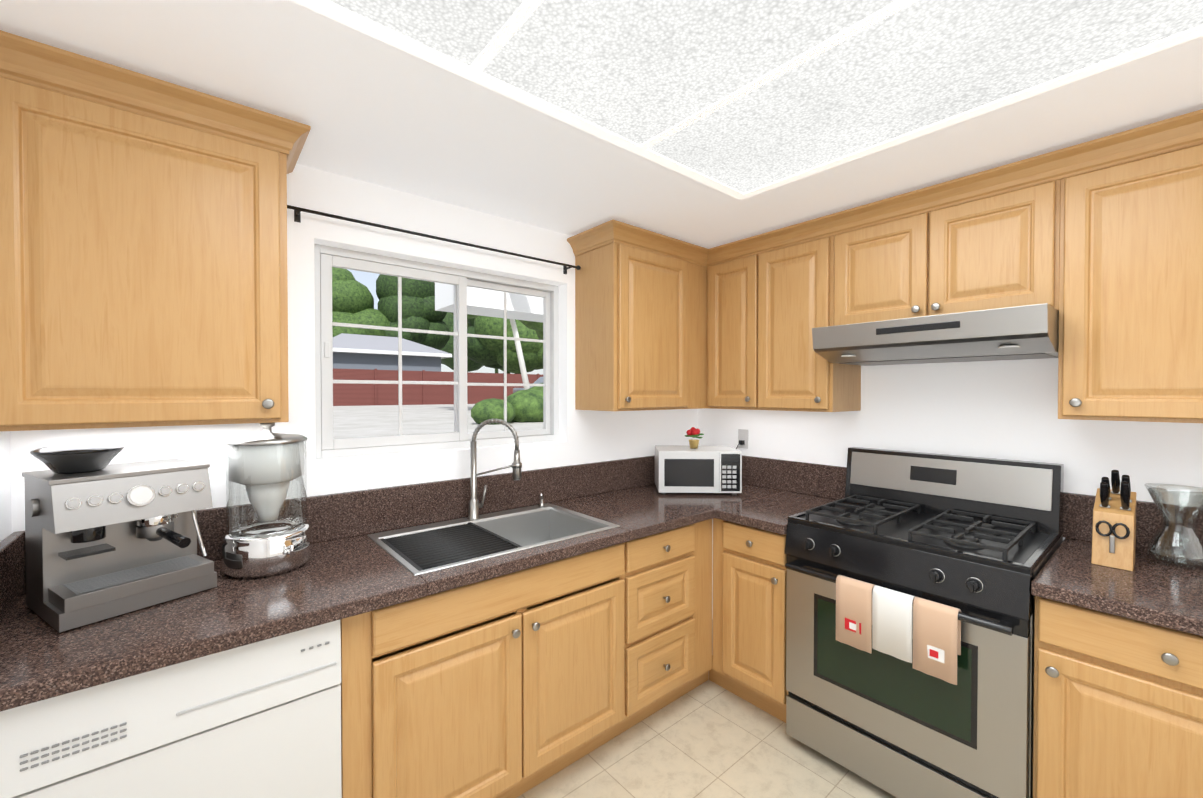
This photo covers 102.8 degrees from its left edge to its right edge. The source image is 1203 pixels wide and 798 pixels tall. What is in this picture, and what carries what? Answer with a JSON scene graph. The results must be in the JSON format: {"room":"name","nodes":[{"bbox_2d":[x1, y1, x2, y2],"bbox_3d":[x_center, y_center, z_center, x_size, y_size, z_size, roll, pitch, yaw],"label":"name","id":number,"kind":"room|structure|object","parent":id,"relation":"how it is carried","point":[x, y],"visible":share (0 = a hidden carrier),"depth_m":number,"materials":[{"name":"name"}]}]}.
{"room":"kitchen","nodes":[
{"label":"kitchen","id":0,"kind":"room"},
{"bbox_2d":[0,431,11,541],"bbox_3d":[-0.445,0.322,-0.188,0.140,2.286,3.790,-1,1,-40],"label":"wall","id":1,"kind":"structure","parent":0,"point":[5,493],"depth_m":1.27,"materials":[{"name":"white paint"}]},
{"bbox_2d":[10,164,697,532],"bbox_3d":[-0.529,0.291,2.304,3.210,2.286,0.140,-1,1,-40],"label":"wall","id":2,"kind":"structure","parent":0,"point":[588,436],"depth_m":1.93,"materials":[{"name":"white paint"}]},
{"bbox_2d":[0,30,310,431],"bbox_3d":[-1.237,-0.373,1.373,0.653,0.888,0.363,-1,1,-40],"label":"upper cabinet","id":3,"kind":"object","parent":2,"relation":"attached to","point":[143,254],"visible":1,"depth_m":1.22,"materials":[{"name":"brown wood"}]},
{"bbox_2d":[287,205,580,273],"bbox_3d":[-0.625,-0.662,2.083,1.303,0.044,0.077,-1,1,-40],"label":"curtain rod","id":4,"kind":"object","parent":2,"relation":"attached to","point":[297,214],"visible":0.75,"depth_m":1.93,"materials":[{"name":"black metal"}]},
{"bbox_2d":[314,244,558,458],"bbox_3d":[-0.682,-0.185,2.212,1.142,0.822,0.066,-1,1,-40],"label":"window","id":5,"kind":"structure","parent":2,"relation":"in","point":[327,259],"depth_m":2.12,"materials":[{"name":"white plastic"}]},
{"bbox_2d":[435,282,542,321],"bbox_3d":[0.156,-0.717,3.466,2.450,0.325,0.778,-1,1,-40],"label":"eave","id":6,"kind":"object","parent":2,"relation":"attached to","point":[484,302],"visible":0.04,"depth_m":2.96,"materials":[{"name":"white paint"}]},
{"bbox_2d":[567,219,706,410],"bbox_3d":[0.200,-0.388,2.577,0.690,0.887,0.363,-1,1,-40],"label":"upper cabinet","id":7,"kind":"object","parent":2,"relation":"attached to","point":[641,294],"depth_m":2.43,"materials":[{"name":"brown wood"}]},
{"bbox_2d":[0,0,1202,248],"bbox_3d":[0.687,-0.883,0.836,3.210,0.100,3.930,-1,1,-40],"label":"ceiling","id":8,"kind":"structure","parent":0,"point":[372,110],"depth_m":1.46,"materials":[{"name":"white paint"}]},
{"bbox_2d":[290,0,1202,199],"bbox_3d":[0.292,-0.829,0.943,1.844,0.012,1.284,-1,1,-40],"label":"grid","id":9,"kind":"object","parent":8,"relation":"in","point":[516,21],"visible":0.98,"depth_m":1.23,"materials":[{"name":"white metal"}]},
{"bbox_2d":[329,0,1202,192],"bbox_3d":[0.292,-0.831,0.943,1.756,0.004,1.196,-1,1,-40],"label":"ceiling light panel","id":10,"kind":"object","parent":9,"relation":"attached to","point":[639,72],"visible":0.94,"depth_m":1.17,"materials":[{"name":"white plastic"}]},
{"bbox_2d":[517,619,896,797],"bbox_3d":[0.687,1.482,0.865,3.210,0.060,3.930,-1,1,-40],"label":"floor","id":11,"kind":"structure","parent":0,"point":[708,739],"depth_m":1.90,"materials":[{"name":"tile"}]},
{"bbox_2d":[0,620,341,797],"bbox_3d":[-1.095,1.012,1.298,0.596,0.869,0.570,-1,1,-40],"label":"dishwasher","id":12,"kind":"object","parent":11,"relation":"on","point":[260,719],"visible":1,"depth_m":1.09,"materials":[{"name":"white plastic"}]},
{"bbox_2d":[340,519,711,797],"bbox_3d":[-0.478,1.004,1.819,2.374,0.874,0.623,-1,1,-40],"label":"base cabinet","id":13,"kind":"object","parent":11,"relation":"on","point":[515,684],"depth_m":1.63,"materials":[{"name":"brown wood"}]},
{"bbox_2d":[0,455,771,711],"bbox_3d":[-0.292,0.458,1.986,2.880,0.210,0.652,-1,1,-40],"label":"countertop","id":14,"kind":"structure","parent":13,"relation":"on","point":[350,567],"depth_m":1.42,"materials":[{"name":"brown stone"}]},
{"bbox_2d":[22,443,216,632],"bbox_3d":[-1.252,0.322,1.268,0.340,0.410,0.316,0,1,30],"label":"espresso machine","id":15,"kind":"object","parent":14,"relation":"on","point":[104,539],"visible":1,"depth_m":1.21,"materials":[{"name":"silver metal"}]},
{"bbox_2d":[221,423,311,578],"bbox_3d":[-1.040,0.299,1.500,0.236,0.458,0.263,-1,1,-40],"label":"coffee maker","id":16,"kind":"object","parent":14,"relation":"on","point":[266,467],"visible":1,"depth_m":1.44,"materials":[{"name":"silver metal"}]},
{"bbox_2d":[367,503,619,575],"bbox_3d":[-0.412,0.627,1.910,0.830,0.215,0.530,-1,1,-40],"label":"sink","id":17,"kind":"object","parent":14,"relation":"in","point":[421,549],"visible":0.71,"depth_m":1.89,"materials":[{"name":"silver metal"}]},
{"bbox_2d":[538,494,544,506],"bbox_3d":[-0.285,0.480,2.295,0.050,0.070,0.064,-1,1,-40],"label":"soap dispenser","id":18,"kind":"object","parent":17,"relation":"on","point":[541,504],"visible":1,"depth_m":2.31,"materials":[{"name":"silver metal"}]},
{"bbox_2d":[467,418,521,519],"bbox_3d":[-0.461,0.300,2.065,0.172,0.435,0.206,-1,1,-40],"label":"faucet","id":19,"kind":"object","parent":14,"relation":"on","point":[475,505],"visible":1,"depth_m":2.07,"materials":[{"name":"silver metal"}]},
{"bbox_2d":[709,518,787,722],"bbox_3d":[0.850,0.997,2.388,0.658,0.874,0.478,-1,1,-40],"label":"base cabinet","id":20,"kind":"object","parent":11,"relation":"on","point":[749,618],"visible":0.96,"depth_m":2.15,"materials":[{"name":"brown wood"}]},
{"bbox_2d":[784,447,1063,797],"bbox_3d":[1.234,0.842,1.890,0.706,1.195,0.762,-1,1,-40],"label":"stove","id":21,"kind":"object","parent":11,"relation":"on","point":[977,541],"visible":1,"depth_m":1.73,"materials":[{"name":"silver metal"}]},
{"bbox_2d":[836,575,874,653],"bbox_3d":[0.917,0.771,1.736,0.046,0.236,0.122,-1,1,-40],"label":"hanging towel","id":22,"kind":"object","parent":21,"relation":"hanging from","point":[853,612],"visible":1,"depth_m":1.72,"materials":[{"name":"beige fabric"}]},
{"bbox_2d":[872,585,914,662],"bbox_3d":[0.998,0.762,1.640,0.046,0.216,0.121,-1,1,-40],"label":"hanging towel","id":23,"kind":"object","parent":21,"relation":"hanging from","point":[892,622],"visible":0.96,"depth_m":1.62,"materials":[{"name":"white fabric"}]},
{"bbox_2d":[913,597,960,684],"bbox_3d":[1.077,0.770,1.545,0.046,0.231,0.120,-1,1,-40],"label":"hanging towel","id":24,"kind":"object","parent":21,"relation":"hanging from","point":[936,638],"visible":1,"depth_m":1.53,"materials":[{"name":"beige fabric"}]},
{"bbox_2d":[1033,596,1202,797],"bbox_3d":[1.677,1.009,1.422,0.630,0.874,0.516,-1,1,-40],"label":"base cabinet","id":25,"kind":"object","parent":11,"relation":"on","point":[1118,706],"visible":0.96,"depth_m":1.28,"materials":[{"name":"brown wood"}]},
{"bbox_2d":[712,459,1202,635],"bbox_3d":[1.362,0.461,1.776,0.706,0.210,3.098,-1,1,-40],"label":"countertop","id":26,"kind":"structure","parent":25,"relation":"on","point":[1155,593],"depth_m":1.62,"materials":[{"name":"brown stone"}]},
{"bbox_2d":[655,445,741,494],"bbox_3d":[0.532,0.396,2.713,0.440,0.235,0.300,0,1,2],"label":"microwave","id":27,"kind":"object","parent":26,"relation":"on","point":[700,469],"visible":1,"depth_m":2.56,"materials":[{"name":"white plastic"}]},
{"bbox_2d":[685,427,703,448],"bbox_3d":[0.517,0.218,2.717,0.115,0.120,0.110,-1,1,-40],"label":"flower pot","id":28,"kind":"object","parent":27,"relation":"on","point":[692,432],"visible":1,"depth_m":2.69,"materials":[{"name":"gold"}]},
{"bbox_2d":[1091,470,1136,570],"bbox_3d":[1.660,0.379,1.556,0.154,0.298,0.090,-1,1,-40],"label":"knife block","id":29,"kind":"object","parent":26,"relation":"on","point":[1114,530],"visible":1,"depth_m":1.52,"materials":[{"name":"brown wood"}]},
{"bbox_2d":[1144,483,1202,569],"bbox_3d":[1.853,0.406,1.542,0.152,0.244,0.152,-1,1,-40],"label":"glass vase","id":30,"kind":"object","parent":26,"relation":"on","point":[1181,563],"visible":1,"depth_m":1.54,"materials":[{"name":"clear glass"}]},
{"bbox_2d":[698,358,1202,618],"bbox_3d":[1.909,0.298,1.783,0.140,2.286,3.790,-1,1,-40],"label":"wall","id":31,"kind":"structure","parent":0,"point":[1003,409],"depth_m":2.04,"materials":[{"name":"white paint"}]},
{"bbox_2d":[736,429,748,448],"bbox_3d":[0.828,0.260,2.896,0.087,0.150,0.077,-1,1,-40],"label":"electrical outlet","id":32,"kind":"object","parent":31,"relation":"attached to","point":[743,436],"visible":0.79,"depth_m":2.91,"materials":[{"name":"white plastic"}]},
{"bbox_2d":[707,109,1202,422],"bbox_3d":[1.488,-0.379,1.871,0.378,0.887,3.098,-1,1,-40],"label":"upper cabinet","id":33,"kind":"object","parent":31,"relation":"attached to","point":[1097,244],"depth_m":1.68,"materials":[{"name":"brown wood"}]},
{"bbox_2d":[812,303,1058,365],"bbox_3d":[1.340,-0.230,1.944,0.513,0.146,0.749,-1,1,-40],"label":"range hood","id":34,"kind":"object","parent":33,"relation":"attached to","point":[1021,332],"visible":0.92,"depth_m":1.75,"materials":[{"name":"silver metal"}]},
{"label":"outside","id":35,"kind":"structure","parent":0,"visible":0},
{"bbox_2d":[333,404,542,438],"bbox_3d":[-18.985,0.301,38.215,100.000,0.300,76.800,-1,1,-40],"label":"ground","id":36,"kind":"structure","parent":35,"point":[364,421],"depth_m":10.53,"materials":[{"name":"white concrete"}]},
{"bbox_2d":[333,333,451,371],"bbox_3d":[-14.530,-1.878,30.376,7.400,4.250,7.500,-1,1,-40],"label":"neighbouring house","id":37,"kind":"structure","parent":36,"relation":"on","point":[357,351],"depth_m":28.08,"materials":[{"name":"grey"}]},
{"bbox_2d":[332,267,542,424],"bbox_3d":[-9.620,-7.347,40.578,41.643,15.216,57.683,-1,1,-40],"label":"trees","id":38,"kind":"object","parent":36,"relation":"on","point":[352,300],"visible":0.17,"depth_m":35.11,"materials":[{"name":"green plant"}]},
{"bbox_2d":[333,368,542,405],"bbox_3d":[-5.162,-0.666,29.483,90.000,1.850,0.220,-1,1,-40],"label":"fence","id":39,"kind":"object","parent":36,"relation":"on","point":[346,394],"visible":0.04,"depth_m":25.39,"materials":[{"name":"red wood"}]},
{"bbox_2d":[513,377,542,392],"bbox_3d":[-1.737,-0.320,21.660,4.200,1.350,1.720,-1,1,-40],"label":"car","id":40,"kind":"object","parent":36,"relation":"on","point":[539,380],"visible":0.02,"depth_m":21.09,"materials":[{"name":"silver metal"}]}
]}

